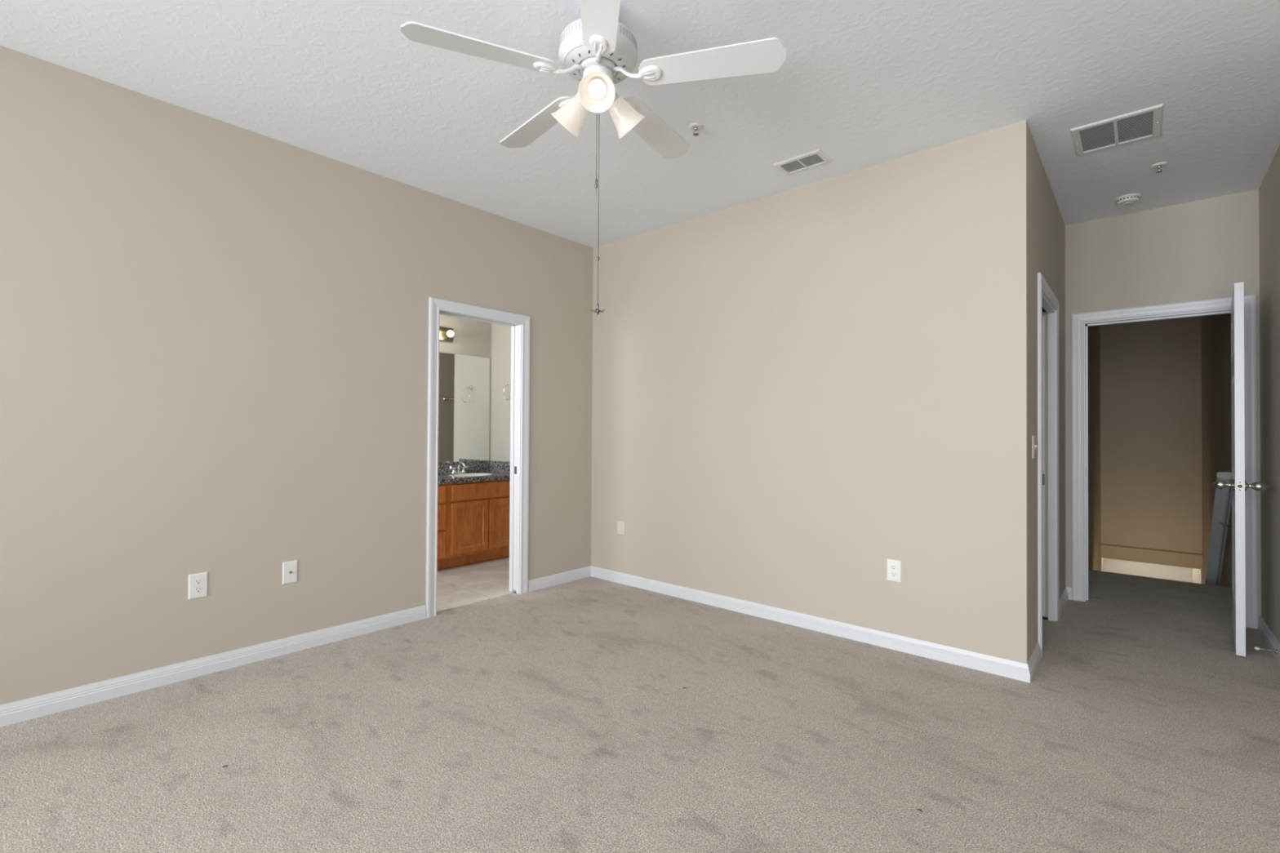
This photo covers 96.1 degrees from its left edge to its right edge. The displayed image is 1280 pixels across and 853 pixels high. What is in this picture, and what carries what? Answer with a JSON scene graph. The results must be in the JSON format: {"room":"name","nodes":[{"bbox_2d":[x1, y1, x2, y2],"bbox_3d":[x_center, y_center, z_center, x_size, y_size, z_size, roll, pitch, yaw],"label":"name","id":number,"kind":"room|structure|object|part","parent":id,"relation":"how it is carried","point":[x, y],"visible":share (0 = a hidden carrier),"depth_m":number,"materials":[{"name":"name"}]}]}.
{"room":"empty bedroom","nodes":[
{"label":"empty bedroom","id":0,"kind":"room"},
{"bbox_2d":[0,45,593,705],"bbox_3d":[-2.306,-0.161,2.714,0.116,2.740,5.890,0,-1,41],"label":"wall","id":1,"kind":"structure","parent":0,"point":[214,333],"depth_m":2.87,"materials":[{"name":"beige paint"}]},
{"bbox_2d":[187,571,208,599],"bbox_3d":[-2.148,0.774,2.797,0.009,0.120,0.076,0,-1,41],"label":"wall outlet","id":2,"kind":"object","parent":1,"relation":"attached to","point":[198,582],"visible":1,"depth_m":2.79,"materials":[{"name":"white plastic"}]},
{"bbox_2d":[194,586,202,592],"bbox_3d":[-2.146,0.794,2.794,0.002,0.025,0.033,0,-1,41],"label":"receptacle","id":3,"kind":"object","parent":2,"relation":"attached to","point":[197,589],"depth_m":2.79,"materials":[{"name":"grey plastic"}]},
{"bbox_2d":[194,578,202,584],"bbox_3d":[-2.146,0.755,2.795,0.002,0.025,0.033,0,-1,41],"label":"receptacle","id":4,"kind":"object","parent":2,"relation":"attached to","point":[197,581],"depth_m":2.79,"materials":[{"name":"grey plastic"}]},
{"bbox_2d":[0,604,426,727],"bbox_3d":[-2.747,1.159,2.105,0.016,0.083,4.184,0,-1,41],"label":"baseboard","id":5,"kind":"structure","parent":1,"relation":"attached to","point":[35,707],"depth_m":2.76,"materials":[{"name":"white paint"}]},
{"bbox_2d":[282,560,297,584],"bbox_3d":[-1.882,0.785,3.097,0.014,0.118,0.072,0,-1,41],"label":"cable jack plate","id":6,"kind":"object","parent":1,"relation":"attached to","point":[290,569],"visible":1,"depth_m":3.10,"materials":[{"name":"white plastic"}]},
{"bbox_2d":[426,297,530,617],"bbox_3d":[-1.146,0.200,4.041,0.151,2.060,0.808,0,-1,41],"label":"door frame","id":7,"kind":"structure","parent":1,"relation":"attached to","point":[437,307],"depth_m":4.17,"materials":[{"name":"white paint"}]},
{"bbox_3d":[-1.196,0.201,4.085,0.018,2.060,0.808,0,-1,41],"label":"casing","id":8,"kind":"part","parent":7,"relation":"part of","materials":[{"name":"white paint"}]},
{"bbox_2d":[512,324,518,590],"bbox_3d":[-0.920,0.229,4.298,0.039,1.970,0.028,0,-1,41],"label":"door","id":9,"kind":"structure","parent":1,"relation":"in","point":[516,326],"depth_m":4.29,"materials":[{"name":"white paint"}]},
{"bbox_3d":[-0.927,0.326,4.286,0.026,0.057,0.004,0,-1,41],"label":"latch plate","id":10,"kind":"part","parent":9,"relation":"part of","materials":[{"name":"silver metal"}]},
{"bbox_2d":[528,565,591,591],"bbox_3d":[-0.619,1.197,4.540,0.016,0.083,0.656,0,-1,41],"label":"baseboard","id":11,"kind":"structure","parent":1,"relation":"attached to","point":[540,583],"depth_m":4.51,"materials":[{"name":"white paint"}]},
{"bbox_2d":[438,314,491,462],"bbox_3d":[-2.621,-0.141,4.789,0.100,2.740,3.360,0,-1,41],"label":"wall","id":12,"kind":"structure","parent":0,"point":[471,337],"depth_m":5.76,"materials":[{"name":"beige paint"}]},
{"bbox_2d":[439,326,453,342],"bbox_3d":[-1.988,-0.891,5.349,0.118,0.132,0.602,0,-1,41],"label":"vanity light","id":13,"kind":"object","parent":12,"relation":"attached to","point":[446,334],"visible":0.25,"depth_m":5.51,"materials":[{"name":"gold metal"}]},
{"bbox_2d":[444,329,453,337],"bbox_3d":[-1.826,-0.888,5.516,0.093,0.072,0.072,0,-1,41],"label":"bulb","id":14,"kind":"object","parent":13,"relation":"attached to","point":[448,333],"depth_m":5.49,"materials":[{"name":"beige glass"}]},
{"bbox_2d":[438,352,489,462],"bbox_3d":[-2.044,-0.186,5.368,0.005,1.054,1.490,0,-1,41],"label":"wall mirror","id":15,"kind":"object","parent":12,"relation":"attached to","point":[464,380],"visible":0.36,"depth_m":5.70,"materials":[{"name":"clear glass"}]},
{"bbox_2d":[438,460,489,474],"bbox_3d":[-2.039,0.398,5.360,0.020,0.112,1.519,0,-1,41],"label":"backsplash","id":16,"kind":"structure","parent":12,"relation":"attached to","point":[444,468],"depth_m":5.72,"materials":[{"name":"grey stone"}]},
{"bbox_2d":[490,323,511,462],"bbox_3d":[-1.242,-0.122,5.748,0.714,2.740,0.100,0,-1,41],"label":"wall","id":17,"kind":"structure","parent":0,"point":[500,375],"depth_m":5.84,"materials":[{"name":"beige paint"}]},
{"bbox_2d":[489,460,510,473],"bbox_3d":[-1.332,0.406,5.737,0.548,0.112,0.020,0,-1,41],"label":"backsplash","id":18,"kind":"structure","parent":17,"relation":"attached to","point":[495,466],"depth_m":5.79,"materials":[{"name":"grey stone"}]},
{"bbox_2d":[502,382,511,399],"bbox_3d":[-1.279,-0.351,5.671,0.164,0.186,0.070,0,-1,41],"label":"towel ring","id":19,"kind":"object","parent":17,"relation":"attached to","point":[508,384],"visible":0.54,"depth_m":5.68,"materials":[{"name":"silver metal"}]},
{"bbox_2d":[0,555,1279,852],"bbox_3d":[0.348,1.273,2.464,7.424,0.100,8.800,0,-1,41],"label":"floor","id":20,"kind":"structure","parent":0,"point":[559,718],"depth_m":2.22,"materials":[{"name":"beige carpet"}]},
{"bbox_2d":[437,479,510,569],"bbox_3d":[-1.832,0.866,5.178,0.568,0.745,1.508,0,-1,41],"label":"vanity cabinet","id":21,"kind":"object","parent":20,"relation":"on","point":[473,517],"visible":0.48,"depth_m":5.15,"materials":[{"name":"orange wood"}]},
{"bbox_3d":[-1.819,1.010,4.775,0.018,0.224,0.442,0,-1,41],"label":"drawer","id":22,"kind":"part","parent":21,"relation":"part of","materials":[{"name":"orange wood"}]},
{"bbox_3d":[-1.818,0.775,4.778,0.018,0.214,0.442,0,-1,41],"label":"drawer","id":23,"kind":"part","parent":21,"relation":"part of","materials":[{"name":"orange wood"}]},
{"bbox_3d":[-1.817,0.579,4.780,0.018,0.146,0.442,0,-1,41],"label":"drawer","id":24,"kind":"part","parent":21,"relation":"part of","materials":[{"name":"orange wood"}]},
{"bbox_3d":[-1.514,0.896,5.125,0.019,0.452,0.372,0,-1,41],"label":"door","id":25,"kind":"part","parent":21,"relation":"part of","materials":[{"name":"orange wood"}]},
{"bbox_2d":[438,460,510,484],"bbox_3d":[-1.830,0.417,5.177,0.575,0.152,1.520,0,-1,41],"label":"countertop","id":26,"kind":"structure","parent":21,"relation":"on","point":[500,470],"depth_m":5.59,"materials":[{"name":"grey stone"}]},
{"bbox_2d":[449,461,468,474],"bbox_3d":[-1.745,0.397,5.560,0.151,0.119,0.151,0,-1,-5],"label":"faucet","id":27,"kind":"object","parent":26,"relation":"on","point":[454,472],"visible":0.99,"depth_m":5.55,"materials":[{"name":"silver metal"}]},
{"bbox_3d":[-1.757,0.447,5.572,0.050,0.020,0.156,0,-1,41],"label":"plate","id":28,"kind":"part","parent":27,"relation":"part of","materials":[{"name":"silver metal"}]},
{"bbox_3d":[-1.718,0.391,5.538,0.135,0.107,0.032,0,-1,41],"label":"spout","id":29,"kind":"part","parent":27,"relation":"part of","materials":[{"name":"silver metal"}]},
{"bbox_2d":[448,473,492,476],"bbox_3d":[-1.596,0.523,5.429,0.340,0.137,0.422,0,-1,41],"label":"sink","id":30,"kind":"object","parent":26,"relation":"in","point":[459,474],"visible":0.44,"depth_m":5.57,"materials":[{"name":"white ceramic"}]},
{"bbox_3d":[-1.383,0.584,5.276,0.018,0.143,0.764,0,-1,41],"label":"false drawer","id":31,"kind":"part","parent":21,"relation":"part of","materials":[{"name":"orange wood"}]},
{"bbox_3d":[-1.259,0.900,5.417,0.019,0.452,0.380,0,-1,41],"label":"door","id":32,"kind":"part","parent":21,"relation":"part of","materials":[{"name":"orange wood"}]},
{"bbox_2d":[0,0,1279,248],"bbox_3d":[0.549,-1.577,1.493,6.030,0.100,7.773,0,-1,41],"label":"ceiling","id":33,"kind":"structure","parent":0,"point":[861,83],"depth_m":2.56,"materials":[{"name":"white paint"}]},
{"bbox_2d":[400,0,786,315],"bbox_3d":[-0.162,-0.964,2.122,1.247,1.120,1.255,0,-1,41],"label":"ceiling fan","id":34,"kind":"object","parent":33,"relation":"hanging from","point":[597,51],"visible":1,"depth_m":2.00,"materials":[{"name":"white metal"}]},
{"bbox_3d":[-0.526,-1.261,1.925,0.510,0.034,0.133,1,-1,-23],"label":"fan blade","id":35,"kind":"part","parent":34,"relation":"part of","materials":[{"name":"white wood"}]},
{"bbox_3d":[-0.419,-1.256,2.392,0.133,0.034,0.510,1,-1,-41],"label":"fan blade","id":36,"kind":"part","parent":34,"relation":"part of","materials":[{"name":"white wood"}]},
{"bbox_3d":[-0.258,-1.146,2.138,0.138,0.137,0.125,0,-1,27],"label":"lamp shade","id":37,"kind":"part","parent":34,"relation":"part of","materials":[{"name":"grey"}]},
{"bbox_3d":[-0.157,-1.027,2.082,0.004,0.285,0.003,0,-1,0],"label":"pull chain","id":38,"kind":"part","parent":34,"relation":"part of","materials":[{"name":"grey metal"}]},
{"bbox_3d":[-0.147,-1.147,1.965,0.125,0.137,0.138,0,-1,-3],"label":"lamp shade","id":39,"kind":"part","parent":34,"relation":"part of","materials":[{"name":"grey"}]},
{"bbox_3d":[-0.147,-1.164,1.982,0.060,0.073,0.075,0,-1,-3],"label":"light bulb","id":40,"kind":"part","parent":34,"relation":"part of","materials":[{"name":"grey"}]},
{"bbox_2d":[591,77,604,84],"bbox_3d":[-0.149,-1.198,2.022,0.051,0.056,0.063,0,-1,-3],"label":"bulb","id":41,"kind":"object","parent":34,"relation":"attached to","point":[602,79],"depth_m":1.99,"materials":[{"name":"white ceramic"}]},
{"bbox_3d":[-0.150,-0.797,2.080,0.005,0.745,0.003,0,-1,0],"label":"pull chain","id":42,"kind":"part","parent":34,"relation":"part of","materials":[{"name":"grey metal"}]},
{"bbox_3d":[-0.116,-1.262,1.679,0.133,0.034,0.510,0,-1,-5],"label":"fan blade","id":43,"kind":"part","parent":34,"relation":"part of","materials":[{"name":"white wood"}]},
{"bbox_3d":[-0.052,-1.145,2.148,0.138,0.137,0.125,1,-1,-33],"label":"lamp shade","id":44,"kind":"part","parent":34,"relation":"part of","materials":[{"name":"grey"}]},
{"bbox_3d":[0.058,-1.252,2.434,0.133,0.034,0.510,0,-1,31],"label":"fan blade","id":45,"kind":"part","parent":34,"relation":"part of","materials":[{"name":"white wood"}]},
{"bbox_3d":[0.245,-1.256,1.993,0.510,0.034,0.133,0,-1,13],"label":"fan blade","id":46,"kind":"part","parent":34,"relation":"part of","materials":[{"name":"white wood"}]},
{"bbox_2d":[688,122,702,136],"bbox_3d":[0.282,-1.493,2.900,0.072,0.041,0.072,0,-1,41],"label":"sprinkler","id":47,"kind":"object","parent":33,"relation":"attached to","point":[695,126],"visible":1,"depth_m":2.89,"materials":[{"name":"white metal"}]},
{"bbox_2d":[773,149,832,175],"bbox_3d":[0.927,-1.500,3.280,0.277,0.012,0.176,0,-1,41],"label":"ceiling vent","id":48,"kind":"object","parent":33,"relation":"in","point":[817,157],"visible":1,"depth_m":3.27,"materials":[{"name":"white metal"}]},
{"bbox_2d":[1070,103,1163,155],"bbox_3d":[2.423,-1.494,2.926,0.348,0.012,0.355,0,-1,41],"label":"ceiling vent","id":49,"kind":"object","parent":33,"relation":"in","point":[1146,123],"visible":1,"depth_m":2.91,"materials":[{"name":"white metal"}]},
{"bbox_2d":[1114,193,1142,205],"bbox_3d":[3.171,-1.467,3.737,0.136,0.040,0.136,0,-1,41],"label":"smoke detector","id":50,"kind":"object","parent":33,"relation":"attached to","point":[1128,199],"visible":1,"depth_m":3.71,"materials":[{"name":"white plastic"}]},
{"bbox_2d":[1151,161,1167,173],"bbox_3d":[2.963,-1.472,3.282,0.072,0.041,0.072,0,-1,41],"label":"sprinkler","id":51,"kind":"object","parent":33,"relation":"attached to","point":[1159,165],"visible":1,"depth_m":3.27,"materials":[{"name":"white metal"}]},
{"bbox_2d":[591,120,1030,663],"bbox_3d":[0.781,-0.130,3.851,3.038,2.740,0.116,0,-1,41],"label":"wall","id":52,"kind":"structure","parent":0,"point":[797,393],"depth_m":3.42,"materials":[{"name":"beige paint"}]},
{"bbox_2d":[617,520,624,535],"bbox_3d":[-0.156,0.806,4.572,0.076,0.106,0.008,0,-1,41],"label":"blank wall plate","id":53,"kind":"object","parent":52,"relation":"attached to","point":[620,525],"visible":1,"depth_m":4.56,"materials":[{"name":"beige paint"}]},
{"bbox_2d":[591,565,1030,682],"bbox_3d":[0.736,1.198,3.782,3.054,0.083,0.016,0,-1,41],"label":"baseboard","id":54,"kind":"structure","parent":52,"relation":"attached to","point":[1013,669],"depth_m":3.39,"materials":[{"name":"white paint"}]},
{"bbox_2d":[886,559,901,582],"bbox_3d":[1.413,0.803,3.201,0.076,0.120,0.009,0,-1,41],"label":"wall outlet","id":55,"kind":"object","parent":52,"relation":"attached to","point":[893,567],"visible":1,"depth_m":3.20,"materials":[{"name":"white plastic"}]},
{"bbox_2d":[890,572,897,577],"bbox_3d":[1.411,0.822,3.199,0.033,0.025,0.002,0,-1,41],"label":"receptacle","id":56,"kind":"object","parent":55,"relation":"attached to","point":[892,574],"depth_m":3.20,"materials":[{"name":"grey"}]},
{"bbox_2d":[890,564,897,569],"bbox_3d":[1.411,0.783,3.199,0.033,0.025,0.002,0,-1,41],"label":"receptacle","id":57,"kind":"object","parent":55,"relation":"attached to","point":[892,566],"depth_m":3.20,"materials":[{"name":"grey plastic"}]},
{"bbox_2d":[1029,129,1103,656],"bbox_3d":[4.690,1.417,6.099,0.116,5.740,8.450,0,-1,41],"label":"wall","id":58,"kind":"structure","parent":0,"point":[1047,227],"depth_m":3.74,"materials":[{"name":"beige paint"}]},
{"bbox_2d":[1026,641,1041,681],"bbox_3d":[2.010,1.196,2.932,0.016,0.083,0.412,0,-1,41],"label":"baseboard","id":59,"kind":"structure","parent":58,"relation":"attached to","point":[1035,658],"depth_m":2.92,"materials":[{"name":"white paint"}]},
{"bbox_2d":[1031,435,1037,458],"bbox_3d":[2.052,0.105,2.986,0.012,0.118,0.115,0,-1,41],"label":"light switch","id":60,"kind":"object","parent":58,"relation":"attached to","point":[1034,445],"visible":1,"depth_m":2.96,"materials":[{"name":"white plastic"}]},
{"bbox_2d":[1042,315,1044,616],"bbox_3d":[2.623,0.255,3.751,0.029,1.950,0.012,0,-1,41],"label":"door","id":61,"kind":"structure","parent":58,"relation":"in","point":[1043,317],"depth_m":3.74,"materials":[{"name":"white paint"}]},
{"bbox_3d":[2.621,0.346,3.746,0.025,0.072,0.003,0,-1,41],"label":"latch plate","id":62,"kind":"part","parent":61,"relation":"part of","materials":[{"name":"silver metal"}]},
{"bbox_2d":[1037,272,1059,657],"bbox_3d":[2.399,0.210,3.467,0.134,2.072,0.882,0,-1,41],"label":"door frame","id":63,"kind":"structure","parent":58,"relation":"attached to","point":[1047,302],"depth_m":3.70,"materials":[{"name":"white paint"}]},
{"bbox_2d":[1059,586,1068,617],"bbox_3d":[2.925,1.213,3.978,0.016,0.083,0.605,0,-1,41],"label":"baseboard","id":64,"kind":"structure","parent":58,"relation":"attached to","point":[1064,598],"depth_m":3.98,"materials":[{"name":"white paint"}]},
{"bbox_2d":[1100,316,1202,555],"bbox_3d":[6.614,0.078,7.474,0.978,3.010,0.120,0,-1,41],"label":"wall","id":65,"kind":"structure","parent":0,"point":[1151,371],"depth_m":7.41,"materials":[{"name":"beige paint"}]},
{"bbox_2d":[1100,544,1202,568],"bbox_3d":[6.601,1.671,7.454,0.978,0.175,0.170,0,-1,41],"label":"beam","id":66,"kind":"structure","parent":65,"relation":"attached to","point":[1112,552],"depth_m":7.37,"materials":[{"name":"beige paint"}]},
{"bbox_2d":[1103,558,1199,583],"bbox_3d":[7.023,3.043,7.932,0.978,2.555,0.320,0,-1,41],"label":"wall","id":67,"kind":"structure","parent":0,"point":[1115,566],"depth_m":7.95,"materials":[{"name":"beige paint"}]},
{"bbox_2d":[1065,189,1261,619],"bbox_3d":[3.526,-0.113,3.953,1.194,2.740,0.116,0,-1,41],"label":"wall","id":68,"kind":"structure","parent":0,"point":[1197,250],"depth_m":3.90,"materials":[{"name":"beige paint"}]},
{"bbox_2d":[1066,586,1071,599],"bbox_3d":[3.126,1.216,4.194,0.036,0.083,0.016,0,-1,41],"label":"baseboard","id":69,"kind":"structure","parent":68,"relation":"attached to","point":[1068,589],"depth_m":4.19,"materials":[{"name":"white paint"}]},
{"bbox_2d":[1071,293,1257,628],"bbox_3d":[3.539,0.216,3.937,0.929,2.082,0.151,0,-1,41],"label":"door frame","id":70,"kind":"structure","parent":68,"relation":"attached to","point":[1080,322],"depth_m":3.93,"materials":[{"name":"white paint"}]},
{"bbox_2d":[1199,145,1279,643],"bbox_3d":[5.470,1.414,5.341,0.100,5.740,8.566,0,-1,41],"label":"wall","id":71,"kind":"structure","parent":0,"point":[1269,188],"depth_m":3.48,"materials":[{"name":"beige paint"}]},
{"bbox_2d":[1204,471,1231,586],"bbox_3d":[5.389,1.795,5.428,0.137,2.880,3.320,0,-1,41],"label":"stair handrail","id":72,"kind":"object","parent":71,"relation":"attached to","point":[1223,497],"visible":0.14,"depth_m":4.60,"materials":[{"name":"grey wood"}]},
{"bbox_2d":[1211,282,1269,656],"bbox_3d":[3.504,0.231,3.372,0.220,2.010,0.772,0,-1,45],"label":"door","id":73,"kind":"structure","parent":71,"relation":"in","point":[1239,486],"depth_m":3.11,"materials":[{"name":"white paint"}]},
{"bbox_3d":[3.234,0.323,3.191,0.092,0.064,0.064,0,-1,45],"label":"knob","id":74,"kind":"part","parent":73,"relation":"part of","materials":[{"name":"silver metal"}]},
{"bbox_3d":[3.235,0.322,3.100,0.025,0.058,0.002,0,-1,45],"label":"latch plate","id":75,"kind":"part","parent":73,"relation":"part of","materials":[{"name":"silver metal"}]},
{"bbox_3d":[3.325,0.322,3.101,0.092,0.064,0.064,0,-1,45],"label":"knob","id":76,"kind":"part","parent":73,"relation":"part of","materials":[{"name":"silver metal"}]},
{"bbox_2d":[1254,646,1278,653],"bbox_3d":[3.349,1.195,3.077,0.085,0.020,0.020,0,-1,41],"label":"door stop","id":77,"kind":"object","parent":71,"relation":"attached to","point":[1255,647],"visible":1,"depth_m":3.07,"materials":[{"name":"silver metal"}]},
{"bbox_2d":[1257,615,1279,665],"bbox_3d":[3.224,1.203,2.859,0.016,0.083,1.898,0,-1,41],"label":"baseboard","id":78,"kind":"structure","parent":71,"relation":"attached to","point":[1273,643],"depth_m":3.27,"materials":[{"name":"white paint"}]}
]}

